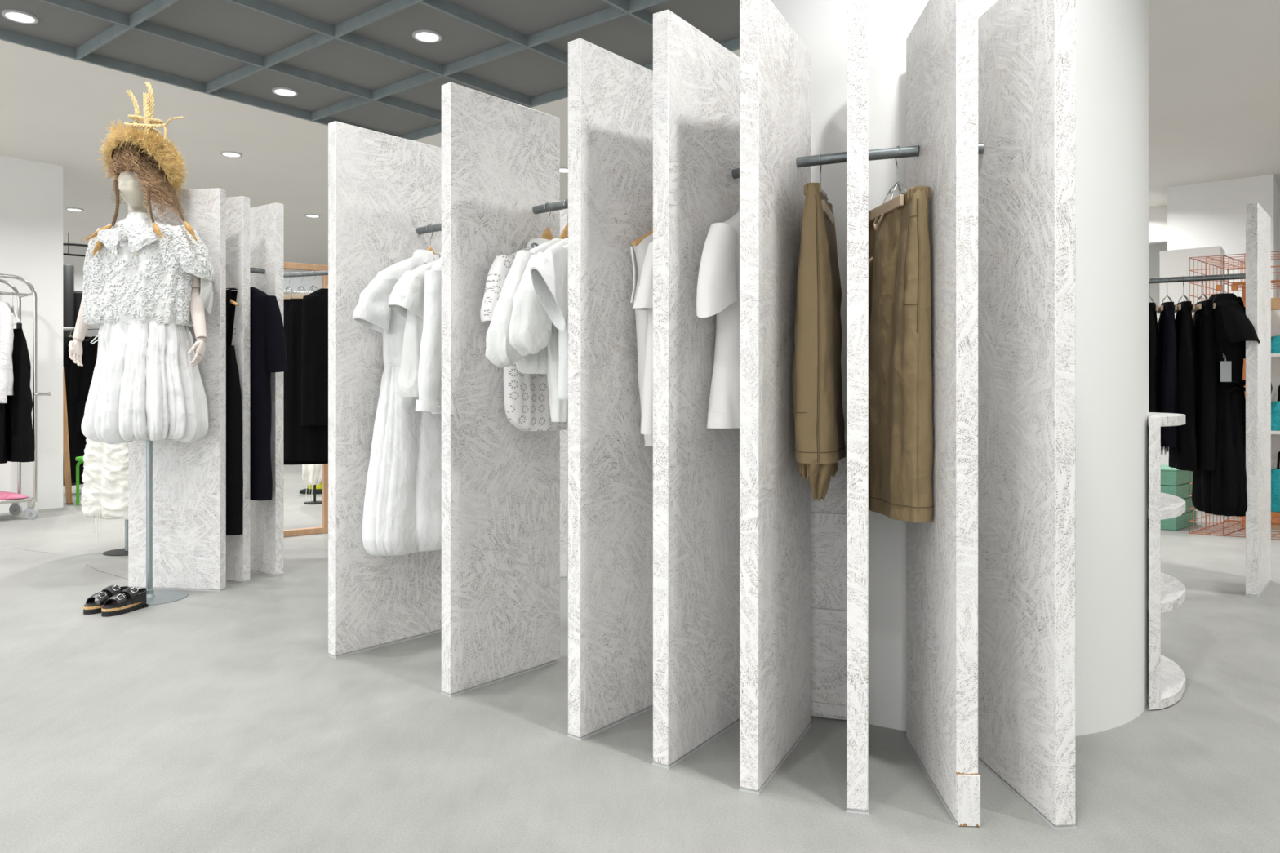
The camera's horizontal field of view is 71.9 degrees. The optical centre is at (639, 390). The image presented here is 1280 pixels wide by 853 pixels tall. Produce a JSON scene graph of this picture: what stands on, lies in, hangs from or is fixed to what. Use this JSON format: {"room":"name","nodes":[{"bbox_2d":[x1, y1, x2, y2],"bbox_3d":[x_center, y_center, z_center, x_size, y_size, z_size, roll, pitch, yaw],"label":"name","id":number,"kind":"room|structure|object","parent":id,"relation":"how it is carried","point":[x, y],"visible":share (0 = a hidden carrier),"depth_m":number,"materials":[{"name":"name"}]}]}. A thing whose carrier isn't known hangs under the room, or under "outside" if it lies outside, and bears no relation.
{"room":"clothing store","nodes":[
{"label":"clothing store","id":0,"kind":"room"},
{"bbox_2d":[0,155,62,513],"bbox_3d":[-8.469,-0.550,6.007,0.220,3.500,7.954,0,0,38],"label":"wall","id":1,"kind":"structure","parent":0,"point":[31,192],"depth_m":8.89,"materials":[{"name":"white paint"}]},
{"bbox_2d":[62,245,87,291],"bbox_3d":[-10.507,-0.550,12.488,0.200,3.500,15.600,0,0,38],"label":"wall","id":2,"kind":"structure","parent":0,"point":[77,262],"depth_m":14.18,"materials":[{"name":"white paint"}]},
{"bbox_2d":[283,270,328,277],"bbox_3d":[-2.505,0.155,6.625,0.734,2.089,0.034,0,0,21],"label":"pipe rail","id":3,"kind":"object","parent":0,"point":[314,273],"visible":0.12,"depth_m":6.61,"materials":[{"name":"metal"}]},
{"bbox_2d":[283,276,306,299],"bbox_3d":[-2.545,-0.788,6.640,0.300,0.212,0.078,0,0,-3],"label":"hanger","id":4,"kind":"object","parent":3,"relation":"hanging from","point":[285,296],"visible":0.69,"depth_m":6.61,"materials":[{"name":"wood"}]},
{"bbox_2d":[283,298,328,464],"bbox_3d":[-2.544,-0.083,6.641,0.442,1.268,0.119,0,0,-3],"label":"trousers","id":5,"kind":"object","parent":4,"relation":"hanging from","point":[286,302],"visible":0.13,"depth_m":6.59,"materials":[{"name":"fabric"}]},
{"bbox_2d":[291,271,317,298],"bbox_3d":[-2.439,-0.788,6.600,0.300,0.212,0.078,0,0,1],"label":"hanger","id":6,"kind":"object","parent":3,"relation":"hanging from","point":[293,295],"visible":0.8,"depth_m":6.56,"materials":[{"name":"wood"}]},
{"bbox_2d":[283,296,328,461],"bbox_3d":[-2.440,-0.097,6.601,0.444,1.241,0.121,0,0,1],"label":"garment","id":7,"kind":"object","parent":6,"relation":"hanging from","point":[302,442],"visible":0.51,"depth_m":6.56,"materials":[{"name":"fabric"}]},
{"bbox_3d":[-2.307,-0.752,6.541,0.367,0.285,0.033,0,0,-9],"label":"clothes hanger","id":8,"kind":"object","parent":3,"relation":"hanging from","visible":0},
{"bbox_2d":[301,288,328,425],"bbox_3d":[-2.310,-0.247,6.551,0.392,1.010,0.144,0,0,-9],"label":"jacket","id":9,"kind":"object","parent":8,"relation":"hanging from","point":[314,363],"visible":0.63,"depth_m":6.48,"materials":[{"name":"fabric"}]},
{"bbox_2d":[0,0,739,136],"bbox_3d":[-1.749,-2.484,1.875,8.700,0.232,9.400,0,0,38],"label":"ceiling","id":10,"kind":"structure","parent":0,"point":[529,73],"depth_m":5.96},
{"bbox_2d":[1,8,38,23],"bbox_3d":[-3.918,-2.362,5.583,0.194,0.012,0.194,0,0,0],"label":"recessed light","id":11,"kind":"object","parent":10,"relation":"in","point":[20,16],"visible":1,"depth_m":5.57,"materials":[{"name":"white"}]},
{"bbox_2d":[74,0,178,60],"bbox_3d":[-0.508,-2.334,3.447,8.700,0.067,0.024,0,0,38],"label":"trim","id":12,"kind":"structure","parent":10,"relation":"attached to","point":[154,6],"depth_m":5.66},
{"bbox_2d":[0,28,399,137],"bbox_3d":[-5.022,-2.335,4.731,0.024,0.066,8.925,0,0,38],"label":"trim","id":13,"kind":"structure","parent":10,"relation":"attached to","point":[5,35],"depth_m":6.53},
{"bbox_2d":[39,0,441,121],"bbox_3d":[-4.339,-2.335,4.192,0.024,0.066,8.925,0,0,38],"label":"ceiling beam","id":14,"kind":"structure","parent":10,"relation":"attached to","point":[77,6],"depth_m":6.08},
{"bbox_2d":[204,0,423,93],"bbox_3d":[0.047,-2.334,4.150,8.700,0.067,0.024,0,0,38],"label":"trim","id":15,"kind":"structure","parent":10,"relation":"attached to","point":[390,7],"depth_m":5.90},
{"bbox_2d":[226,0,531,106],"bbox_3d":[-3.656,-2.335,3.653,0.024,0.066,8.925,0,0,38],"label":"trim","id":16,"kind":"structure","parent":10,"relation":"attached to","point":[263,6],"depth_m":6.00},
{"bbox_2d":[412,29,441,42],"bbox_3d":[-1.420,-2.362,5.891,0.194,0.012,0.194,0,0,0],"label":"recessed light","id":17,"kind":"object","parent":10,"relation":"in","point":[421,35],"visible":1,"depth_m":5.88,"materials":[{"name":"white"}]},
{"bbox_2d":[310,0,668,121],"bbox_3d":[0.602,-2.334,4.852,8.700,0.067,0.024,0,0,38],"label":"ceiling beam","id":18,"kind":"structure","parent":10,"relation":"attached to","point":[612,12],"depth_m":6.11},
{"bbox_2d":[414,0,568,65],"bbox_3d":[-2.973,-2.335,3.114,0.024,0.066,8.925,0,0,38],"label":"trim","id":19,"kind":"structure","parent":10,"relation":"attached to","point":[443,6],"depth_m":5.66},
{"bbox_2d":[399,37,739,140],"bbox_3d":[1.156,-2.334,5.554,8.700,0.067,0.024,0,0,38],"label":"trim","id":20,"kind":"structure","parent":10,"relation":"attached to","point":[734,44],"depth_m":7.06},
{"bbox_2d":[602,0,653,26],"bbox_3d":[-2.291,-2.335,2.574,0.024,0.066,8.925,0,0,38],"label":"trim","id":21,"kind":"structure","parent":10,"relation":"attached to","point":[642,15],"depth_m":5.43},
{"bbox_2d":[352,249,441,555],"bbox_3d":[-0.952,0.036,4.200,0.280,1.405,0.847,0,0,41],"label":"dress","id":22,"kind":"object","parent":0,"point":[402,507],"visible":0.42,"depth_m":3.99,"materials":[{"name":"white fabric"}]},
{"bbox_2d":[386,256,441,396],"bbox_3d":[-0.861,-0.295,4.133,0.175,0.645,0.737,0,0,40],"label":"blouse","id":23,"kind":"object","parent":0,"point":[406,298],"visible":0.29,"depth_m":3.90,"materials":[{"name":"white fabric"}]},
{"bbox_2d":[0,464,1279,852],"bbox_3d":[-2.085,1.250,6.855,22.000,0.100,21.200,0,0,38],"label":"floor","id":24,"kind":"structure","parent":0,"point":[224,721],"depth_m":2.94,"materials":[{"name":"grey concrete"}]},
{"bbox_2d":[0,273,51,519],"bbox_3d":[-6.200,0.069,7.895,0.522,2.261,1.497,0,0,38],"label":"trolley","id":25,"kind":"object","parent":24,"relation":"on","point":[31,513],"visible":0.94,"depth_m":8.24,"materials":[{"name":"silver metal"}]},
{"bbox_2d":[0,403,7,463],"bbox_3d":[-5.984,-0.129,8.168,0.419,1.592,0.139,0,0,35],"label":"trousers","id":26,"kind":"object","parent":25,"relation":"hanging from","point":[3,460],"visible":0.4,"depth_m":8.06,"materials":[{"name":"fabric"}]},
{"bbox_2d":[10,291,20,322],"bbox_3d":[-5.893,-0.779,8.282,0.327,0.295,0.033,0,0,32],"label":"clothes hanger","id":27,"kind":"object","parent":25,"relation":"hanging from","point":[12,309],"visible":0.67,"depth_m":8.27,"materials":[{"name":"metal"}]},
{"bbox_2d":[4,323,34,462],"bbox_3d":[-5.848,0.018,8.265,0.533,1.285,0.186,0,0,32],"label":"garment","id":28,"kind":"object","parent":27,"relation":"hanging from","point":[19,406],"visible":0.71,"depth_m":8.14,"materials":[{"name":"fabric"}]},
{"bbox_3d":[-5.953,-0.784,8.208,0.406,0.285,0.033,0,0,42],"label":"clothes hanger","id":29,"kind":"object","parent":25,"relation":"hanging from","visible":0},
{"bbox_2d":[0,302,13,403],"bbox_3d":[-5.954,-0.350,8.207,0.643,0.932,0.206,0,0,42],"label":"jacket","id":30,"kind":"object","parent":29,"relation":"hanging from","point":[6,333],"visible":1,"depth_m":8.01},
{"bbox_2d":[62,366,72,504],"bbox_3d":[-6.112,0.473,9.390,0.366,1.463,0.058,0,0,43],"label":"timber lath","id":31,"kind":"object","parent":24,"relation":"on","point":[65,431],"visible":0.76,"depth_m":9.36,"materials":[{"name":"brown wood"}]},
{"bbox_2d":[62,264,75,485],"bbox_3d":[-7.265,-0.193,11.200,0.240,2.785,0.240,0,0,0],"label":"panel","id":32,"kind":"object","parent":24,"relation":"on","point":[68,270],"visible":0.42,"depth_m":11.14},
{"bbox_2d":[62,326,100,330],"bbox_3d":[-6.494,0.231,10.300,0.684,1.938,0.031,0,0,17],"label":"rail","id":33,"kind":"object","parent":24,"relation":"on","point":[89,327],"visible":0.05,"depth_m":10.27,"materials":[{"name":"silver metal"}]},
{"label":"clothes hanger","id":34,"kind":"object","parent":33,"relation":"hanging from","visible":0},
{"bbox_2d":[62,336,90,479],"bbox_3d":[-6.460,0.203,10.288,0.522,1.650,0.231,0,0,-3],"label":"coat","id":35,"kind":"object","parent":34,"relation":"hanging from","point":[77,440],"visible":0.22,"depth_m":10.19,"materials":[{"name":"fabric"}]},
{"bbox_2d":[83,585,128,614],"bbox_3d":[-2.926,1.137,4.847,0.107,0.126,0.262,0,0,19],"label":"sandal","id":36,"kind":"object","parent":24,"relation":"on","point":[91,606],"visible":0.72,"depth_m":4.79,"materials":[{"name":"black leather"}]},
{"bbox_2d":[102,520,128,555],"bbox_3d":[-3.804,0.700,6.553,0.310,1.000,0.310,0,0,0],"label":"display stand","id":37,"kind":"object","parent":24,"relation":"on","point":[120,552],"visible":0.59,"depth_m":6.54,"materials":[{"name":"metal"}]},
{"bbox_2d":[80,437,128,542],"bbox_3d":[-3.788,0.586,6.557,0.638,1.015,0.484,0,0,0],"label":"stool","id":38,"kind":"object","parent":37,"relation":"hanging from","point":[104,491],"visible":0.29,"depth_m":6.35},
{"bbox_2d":[101,586,148,617],"bbox_3d":[-2.801,1.137,4.802,0.107,0.126,0.262,0,0,19],"label":"sandal","id":39,"kind":"object","parent":24,"relation":"on","point":[128,600],"visible":1,"depth_m":4.77,"materials":[{"name":"leather"}]},
{"bbox_2d":[68,142,206,605],"bbox_3d":[-2.859,-0.104,5.092,0.746,2.609,0.400,0,0,0],"label":"mannequin","id":40,"kind":"object","parent":24,"relation":"on","point":[136,171],"visible":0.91,"depth_m":5.04},
{"bbox_2d":[79,80,200,257],"bbox_3d":[-2.796,-1.255,5.118,0.656,1.037,0.470,0,0,3],"label":"headdress","id":41,"kind":"object","parent":40,"relation":"on","point":[158,146],"visible":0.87,"depth_m":5.02},
{"bbox_2d":[80,318,208,444],"bbox_3d":[-2.845,-0.064,5.093,0.650,0.728,0.562,0,0,6],"label":"skirt","id":42,"kind":"object","parent":40,"relation":"attached to","point":[144,385],"visible":0.97,"depth_m":4.90,"materials":[{"name":"white fabric"}]},
{"bbox_2d":[82,212,213,344],"bbox_3d":[-2.826,-0.636,5.087,0.704,0.758,0.415,0,0,0],"label":"blouse","id":43,"kind":"object","parent":40,"relation":"attached to","point":[155,283],"visible":0.94,"depth_m":4.94,"materials":[{"name":"white fabric"}]},
{"bbox_2d":[128,187,226,591],"bbox_3d":[-2.799,-0.004,5.338,0.600,2.408,0.063,0,0,7],"label":"board panel","id":44,"kind":"object","parent":24,"relation":"on","point":[189,478],"visible":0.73,"depth_m":5.29,"materials":[{"name":"wood"}]},
{"bbox_3d":[-2.636,-0.775,5.441,0.092,0.034,0.192,0,0,0],"label":"pipe rail","id":45,"kind":"object","parent":44,"relation":"attached to","visible":0},
{"bbox_2d":[230,298,238,306],"bbox_3d":[-2.634,-0.657,5.450,0.347,0.280,0.033,0,0,13],"label":"clothes hanger","id":46,"kind":"object","parent":45,"relation":"hanging from","point":[233,302],"visible":0.13,"depth_m":5.41,"materials":[{"name":"wood"}]},
{"bbox_2d":[226,288,243,535],"bbox_3d":[-2.637,0.127,5.440,0.413,1.508,0.136,0,0,13],"label":"garment","id":47,"kind":"object","parent":46,"relation":"hanging from","point":[234,476],"visible":0.38,"depth_m":5.37,"materials":[{"name":"black fabric"}]},
{"bbox_2d":[226,195,250,583],"bbox_3d":[-2.739,-0.004,5.608,0.600,2.408,0.063,0,0,19],"label":"board panel","id":48,"kind":"object","parent":24,"relation":"on","point":[237,208],"visible":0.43,"depth_m":5.51,"materials":[{"name":"wood"}]},
{"bbox_2d":[249,266,265,274],"bbox_3d":[-2.518,-0.775,5.670,0.034,0.034,0.214,0,0,40],"label":"pipe rail","id":49,"kind":"object","parent":48,"relation":"attached to","point":[255,270],"visible":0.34,"depth_m":5.71,"materials":[{"name":"metal"}]},
{"bbox_3d":[-2.521,-0.657,5.671,0.396,0.280,0.033,0,0,27],"label":"clothes hanger","id":50,"kind":"object","parent":49,"relation":"hanging from","visible":0},
{"bbox_2d":[249,286,287,500],"bbox_3d":[-2.526,0.016,5.663,0.658,1.351,0.149,0,0,27],"label":"dress","id":51,"kind":"object","parent":50,"relation":"hanging from","point":[268,352],"visible":0.52,"depth_m":5.55,"materials":[{"name":"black fabric"}]},
{"bbox_2d":[249,202,284,577],"bbox_3d":[-2.571,-0.004,5.876,0.600,2.408,0.063,0,0,36],"label":"board panel","id":52,"kind":"object","parent":24,"relation":"on","point":[266,221],"visible":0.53,"depth_m":5.71,"materials":[{"name":"wood"}]},
{"bbox_2d":[283,262,328,537],"bbox_3d":[-2.990,0.075,7.195,0.921,2.250,0.061,0,0,-36],"label":"portal","id":53,"kind":"object","parent":24,"relation":"on","point":[320,282],"visible":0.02,"depth_m":7.36,"materials":[{"name":"brown wood"}]},
{"bbox_2d":[302,463,322,504],"bbox_3d":[-3.443,0.575,9.387,0.285,1.250,0.247,0,0,0],"label":"dress","id":54,"kind":"object","parent":24,"relation":"on","point":[312,474],"visible":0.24,"depth_m":9.31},
{"bbox_2d":[328,120,441,657],"bbox_3d":[-1.192,-0.004,4.201,0.063,2.408,0.600,0,0,41],"label":"board panel","id":55,"kind":"object","parent":24,"relation":"on","point":[383,188],"visible":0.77,"depth_m":4.05,"materials":[{"name":"wood"}]},
{"bbox_2d":[416,222,441,234],"bbox_3d":[-0.785,-0.775,4.064,0.735,0.034,0.034,0,0,38],"label":"pipe rail","id":56,"kind":"object","parent":55,"relation":"attached to","point":[433,228],"visible":0.34,"depth_m":4.22,"materials":[{"name":"metal"}]},
{"label":"clothes hanger","id":57,"kind":"object","parent":56,"relation":"hanging from","visible":0},
{"bbox_2d":[415,259,441,413],"bbox_3d":[-0.718,-0.260,4.002,0.162,0.723,0.751,0,0,40],"label":"shirt","id":58,"kind":"object","parent":57,"relation":"hanging from","point":[429,372],"visible":0.23,"depth_m":3.72,"materials":[{"name":"white fabric"}]},
{"bbox_2d":[440,81,559,697],"bbox_3d":[-0.570,-0.004,3.703,0.063,2.408,0.600,0,0,40],"label":"board panel","id":59,"kind":"object","parent":24,"relation":"on","point":[500,157],"visible":0.95,"depth_m":3.61,"materials":[{"name":"stone"}]},
{"bbox_2d":[560,200,568,578],"bbox_3d":[-0.542,-0.004,5.920,0.063,2.408,0.600,0,0,-10],"label":"board panel","id":60,"kind":"object","parent":24,"relation":"on","point":[563,213],"visible":0.2,"depth_m":5.62,"materials":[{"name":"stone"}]},
{"bbox_2d":[567,38,653,741],"bbox_3d":[-0.038,-0.004,3.275,0.063,2.408,0.600,0,0,39],"label":"board panel","id":61,"kind":"object","parent":24,"relation":"on","point":[611,95],"visible":0.56,"depth_m":3.14,"materials":[{"name":"stone"}]},
{"bbox_2d":[532,200,568,213],"bbox_3d":[-0.211,-0.775,3.602,0.619,0.034,0.034,0,0,39],"label":"pipe rail","id":62,"kind":"object","parent":61,"relation":"attached to","point":[557,206],"visible":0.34,"depth_m":3.72,"materials":[{"name":"metal"}]},
{"label":"clothes hanger","id":63,"kind":"object","parent":62,"relation":"hanging from","visible":0},
{"bbox_2d":[508,238,568,422],"bbox_3d":[-0.186,-0.241,3.581,0.194,0.727,0.937,0,0,39],"label":"blouse","id":64,"kind":"object","parent":63,"relation":"hanging from","point":[531,330],"visible":0.14,"depth_m":3.24,"materials":[{"name":"white fabric"}]},
{"bbox_2d":[484,238,563,374],"bbox_3d":[-0.296,-0.344,3.677,0.188,0.556,0.900,0,0,39],"label":"blouse","id":65,"kind":"object","parent":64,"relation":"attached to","point":[499,350],"visible":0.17,"depth_m":3.35,"materials":[{"name":"white fabric"}]},
{"bbox_2d":[480,237,568,431],"bbox_3d":[-0.386,-0.233,3.745,0.152,0.803,0.739,0,0,40],"label":"blouse","id":66,"kind":"object","parent":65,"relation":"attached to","point":[526,396],"visible":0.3,"depth_m":3.57,"materials":[{"name":"white fabric"}]},
{"bbox_3d":[-0.079,-0.657,3.495,0.033,0.280,0.386,0,0,39],"label":"clothes hanger","id":67,"kind":"object","parent":62,"relation":"hanging from","visible":0},
{"bbox_2d":[529,243,568,399],"bbox_3d":[-0.064,-0.276,3.517,0.157,0.620,1.079,0,0,39],"label":"shirt","id":68,"kind":"object","parent":67,"relation":"hanging from","point":[548,271],"visible":0.21,"depth_m":3.16,"materials":[{"name":"white fabric"}]},
{"bbox_2d":[652,9,739,769],"bbox_3d":[0.233,-0.004,3.062,0.063,2.408,0.600,0,0,34],"label":"board panel","id":69,"kind":"object","parent":24,"relation":"on","point":[696,78],"visible":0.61,"depth_m":2.90,"materials":[{"name":"wood"}]},
{"bbox_2d":[738,0,811,794],"bbox_3d":[0.455,-0.004,2.904,0.063,2.408,0.600,0,0,26],"label":"board panel","id":70,"kind":"object","parent":24,"relation":"on","point":[775,63],"visible":0.96,"depth_m":2.74,"materials":[{"name":"wood"}]},
{"bbox_2d":[731,168,739,178],"bbox_3d":[0.409,-0.775,3.095,0.197,0.034,0.034,0,0,43],"label":"pipe rail","id":71,"kind":"object","parent":70,"relation":"attached to","point":[735,172],"visible":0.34,"depth_m":3.14,"materials":[{"name":"metal"}]},
{"bbox_3d":[0.397,-0.657,3.109,0.033,0.280,0.396,0,0,31],"label":"clothes hanger","id":72,"kind":"object","parent":71,"relation":"hanging from","visible":0},
{"bbox_2d":[696,211,739,428],"bbox_3d":[0.337,-0.264,3.008,0.148,0.774,0.569,0,0,31],"label":"boxy tee","id":73,"kind":"object","parent":72,"relation":"hanging from","point":[717,292],"visible":0.46,"depth_m":2.86,"materials":[{"name":"white fabric"}]},
{"bbox_2d":[810,417,846,719],"bbox_3d":[0.547,0.647,3.376,0.235,1.099,0.594,0,0,-32],"label":"partition panel","id":74,"kind":"object","parent":24,"relation":"on","point":[828,516],"visible":0.19,"depth_m":3.22,"materials":[{"name":"stone"}]},
{"bbox_2d":[846,0,869,814],"bbox_3d":[0.688,-0.004,2.795,0.063,2.408,0.600,0,0,14],"label":"board panel","id":75,"kind":"object","parent":24,"relation":"on","point":[857,11],"visible":1,"depth_m":2.50,"materials":[{"name":"stone"}]},
{"bbox_2d":[795,151,846,167],"bbox_3d":[0.613,-0.775,2.965,0.172,0.034,0.034,0,0,26],"label":"pipe rail","id":76,"kind":"object","parent":75,"relation":"attached to","point":[834,157],"visible":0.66,"depth_m":2.95,"materials":[{"name":"metal"}]},
{"bbox_2d":[791,182,845,501],"bbox_3d":[0.591,-0.150,2.920,0.159,1.005,0.417,0,0,19],"label":"trousers","id":77,"kind":"object","parent":76,"relation":"hanging from","point":[816,371],"visible":0.94,"depth_m":2.74,"materials":[{"name":"fabric"}]},
{"bbox_2d":[868,145,918,160],"bbox_3d":[0.825,-0.775,2.885,0.164,0.034,0.034,0,0,20],"label":"pipe rail","id":78,"kind":"object","parent":75,"relation":"attached to","point":[907,151],"visible":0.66,"depth_m":2.87,"materials":[{"name":"metal"}]},
{"bbox_2d":[868,145,906,221],"bbox_3d":[0.829,-0.686,2.878,0.075,0.222,0.260,0,0,-7],"label":"hanger","id":79,"kind":"object","parent":78,"relation":"hanging from","point":[894,203],"visible":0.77,"depth_m":2.86,"materials":[{"name":"wood"}]},
{"bbox_2d":[868,185,933,522],"bbox_3d":[0.817,-0.111,2.886,0.140,1.012,0.508,0,0,-7],"label":"trousers","id":80,"kind":"object","parent":79,"relation":"hanging from","point":[900,427],"visible":0.78,"depth_m":2.70,"materials":[{"name":"fabric"}]},
{"bbox_2d":[905,0,980,826],"bbox_3d":[0.923,-0.004,2.728,0.064,2.408,0.608,0,0,4],"label":"board panel","id":81,"kind":"object","parent":24,"relation":"on","point":[942,44],"visible":0.99,"depth_m":2.49,"materials":[{"name":"stone"}]},
{"bbox_2d":[977,0,1076,830],"bbox_3d":[1.138,-0.004,2.712,0.063,2.408,0.600,0,0,-5],"label":"board panel","id":82,"kind":"object","parent":24,"relation":"on","point":[1027,48],"visible":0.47,"depth_m":2.56,"materials":[{"name":"stone"}]},
{"bbox_2d":[1147,412,1185,710],"bbox_3d":[2.117,0.647,3.770,0.326,1.099,0.973,0,0,6],"label":"shelf unit","id":83,"kind":"object","parent":24,"relation":"on","point":[1166,679],"visible":0.54,"depth_m":3.31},
{"bbox_2d":[1160,464,1196,530],"bbox_3d":[4.574,0.938,7.865,0.672,0.519,0.484,0,0,-42],"label":"crate stack","id":84,"kind":"object","parent":24,"relation":"on","point":[1174,482],"visible":0.19,"depth_m":7.60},
{"bbox_2d":[1188,251,1279,540],"bbox_3d":[5.923,0.045,7.156,2.477,2.315,1.072,0,0,33],"label":"shelving","id":85,"kind":"object","parent":24,"relation":"on","point":[1234,286],"visible":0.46,"depth_m":7.47,"materials":[{"name":"orange metal"}]},
{"bbox_2d":[1244,202,1271,597],"bbox_3d":[3.755,0.055,5.360,0.063,2.290,0.600,0,0,41],"label":"board panel","id":86,"kind":"object","parent":24,"relation":"on","point":[1258,222],"visible":1,"depth_m":5.15,"materials":[{"name":"stone"}]},
{"bbox_2d":[1148,273,1245,284],"bbox_3d":[3.054,-0.690,5.650,1.414,0.034,0.034,0,0,28],"label":"pipe rail","id":87,"kind":"object","parent":86,"relation":"attached to","point":[1235,276],"visible":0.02,"depth_m":5.43,"materials":[{"name":"metal"}]},
{"bbox_2d":[1148,277,1158,312],"bbox_3d":[3.210,-0.601,5.567,0.086,0.222,0.260,0,0,28],"label":"hanger","id":88,"kind":"object","parent":87,"relation":"hanging from","point":[1157,306],"visible":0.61,"depth_m":5.54,"materials":[{"name":"metal"}]},
{"bbox_2d":[1148,302,1159,413],"bbox_3d":[3.206,-0.063,5.570,0.141,0.955,0.442,0,0,28],"label":"skirt","id":89,"kind":"object","parent":88,"relation":"hanging from","point":[1153,339],"visible":0.3,"depth_m":5.40,"materials":[{"name":"fabric"}]},
{"bbox_2d":[1157,276,1177,313],"bbox_3d":[3.296,-0.601,5.522,0.086,0.222,0.260,0,0,26],"label":"hanger","id":90,"kind":"object","parent":87,"relation":"hanging from","point":[1161,308],"visible":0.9,"depth_m":5.50,"materials":[{"name":"metal"}]},
{"bbox_2d":[1157,302,1177,457],"bbox_3d":[3.296,-0.062,5.522,0.141,0.956,0.461,0,0,26],"label":"garment","id":91,"kind":"object","parent":90,"relation":"hanging from","point":[1168,345],"visible":0.66,"depth_m":5.36,"materials":[{"name":"black fabric"}]},
{"bbox_2d":[1191,275,1215,312],"bbox_3d":[3.465,-0.601,5.433,0.086,0.222,0.260,0,0,23],"label":"hanger","id":92,"kind":"object","parent":87,"relation":"hanging from","point":[1197,307],"visible":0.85,"depth_m":5.41,"materials":[{"name":"metal"}]},
{"bbox_2d":[1193,300,1217,471],"bbox_3d":[3.463,-0.029,5.434,0.142,1.021,0.461,0,0,23],"label":"trousers","id":93,"kind":"object","parent":92,"relation":"hanging from","point":[1203,320],"visible":0.74,"depth_m":5.26,"materials":[{"name":"fabric"}]},
{"bbox_3d":[3.560,-0.564,5.385,0.033,0.295,0.367,0,0,17],"label":"clothes hanger","id":94,"kind":"object","parent":87,"relation":"hanging from","visible":0},
{"bbox_2d":[1191,293,1260,516],"bbox_3d":[3.554,0.078,5.386,0.291,1.327,0.596,0,0,14],"label":"dress","id":95,"kind":"object","parent":94,"relation":"hanging from","point":[1221,491],"visible":0.77,"depth_m":5.20,"materials":[{"name":"fabric"}]},
{"bbox_2d":[1271,297,1279,529],"bbox_3d":[6.284,0.199,7.313,2.033,2.001,0.368,0,0,33],"label":"bay","id":96,"kind":"object","parent":24,"relation":"on","point":[1275,302],"visible":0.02,"depth_m":7.90,"materials":[{"name":"beige wood"}]},
{"bbox_2d":[1271,451,1279,511],"bbox_3d":[5.680,0.752,7.721,0.392,0.609,0.265,0,0,33],"label":"tote","id":97,"kind":"object","parent":96,"relation":"on","point":[1275,473],"visible":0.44,"depth_m":7.71,"materials":[{"name":"fabric"}]},
{"bbox_2d":[1271,385,1279,431],"bbox_3d":[5.684,0.105,7.721,0.369,0.489,0.240,0,0,33],"label":"tote","id":98,"kind":"object","parent":96,"relation":"on","point":[1275,406],"visible":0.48,"depth_m":7.71,"materials":[{"name":"fabric"}]},
{"bbox_2d":[0,0,1279,265],"bbox_3d":[-1.775,-2.450,7.248,20.000,0.300,18.200,0,0,38],"label":"ceiling","id":99,"kind":"structure","parent":0,"point":[1214,65],"depth_m":7.59,"materials":[{"name":"paint"}]},
{"bbox_2d":[770,0,1148,736],"bbox_3d":[1.283,-0.584,3.830,1.600,3.568,1.600,0,0,0],"label":"wall column","id":100,"kind":"structure","parent":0,"point":[1112,36],"depth_m":3.15,"materials":[{"name":"white paint"}]},
{"bbox_2d":[1148,205,1167,244],"bbox_3d":[5.546,-2.080,11.883,3.000,0.440,0.150,0,0,38],"label":"wall","id":101,"kind":"structure","parent":0,"point":[1157,215],"depth_m":11.05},
{"bbox_2d":[1168,301,1197,471],"bbox_3d":[3.374,-0.027,5.482,0.143,1.025,0.460,0,0,24],"label":"trousers","id":102,"kind":"object","parent":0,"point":[1186,459],"visible":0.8,"depth_m":5.31,"materials":[{"name":"fabric"}]},
{"bbox_2d":[1159,245,1225,511],"bbox_3d":[5.638,-0.110,9.015,0.520,2.620,0.450,0,0,38],"label":"wall partition","id":103,"kind":"structure","parent":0,"point":[1172,263],"depth_m":8.87,"materials":[{"name":"white paint"}]},
{"bbox_2d":[1148,207,1279,322],"bbox_3d":[8.400,-0.550,10.935,8.600,3.500,0.200,0,0,38],"label":"wall","id":104,"kind":"structure","parent":0,"point":[1153,249],"depth_m":11.93,"materials":[{"name":"white paint"}]},
{"bbox_2d":[1167,173,1278,300],"bbox_3d":[6.664,-0.550,10.089,0.980,3.500,1.000,0,0,38],"label":"wall pier","id":105,"kind":"object","parent":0,"point":[1208,214],"visible":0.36,"depth_m":9.69,"materials":[{"name":"white paint"}]},
{"bbox_3d":[0.181,-0.775,3.282,0.233,0.034,0.200,0,0,0],"label":"pipe rail","id":106,"kind":"object","parent":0,"visible":0},
{"label":"clothes hanger","id":107,"kind":"object","parent":106,"relation":"hanging from","visible":0},
{"bbox_2d":[632,241,653,434],"bbox_3d":[0.187,-0.205,3.273,0.138,0.713,0.691,0,0,37],"label":"white tee","id":108,"kind":"object","parent":107,"relation":"hanging from","point":[644,296],"visible":0.1,"depth_m":3.05,"materials":[{"name":"fabric"}]},
{"bbox_2d":[630,233,653,446],"bbox_3d":[0.118,-0.192,3.308,0.136,0.787,0.500,0,0,38],"label":"sleeveless top","id":109,"kind":"object","parent":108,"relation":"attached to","point":[642,316],"visible":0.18,"depth_m":3.17,"materials":[{"name":"white fabric"}]},
{"bbox_3d":[-6.258,-0.612,10.219,0.386,0.265,0.033,0,0,-3],"label":"clothes hanger","id":110,"kind":"object","parent":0,"visible":0},
{"bbox_2d":[69,336,97,431],"bbox_3d":[-6.259,-0.072,10.230,0.624,1.100,0.217,0,0,-3],"label":"jacket","id":111,"kind":"object","parent":110,"relation":"hanging from","point":[81,377],"visible":0.34,"depth_m":10.14,"materials":[{"name":"fabric"}]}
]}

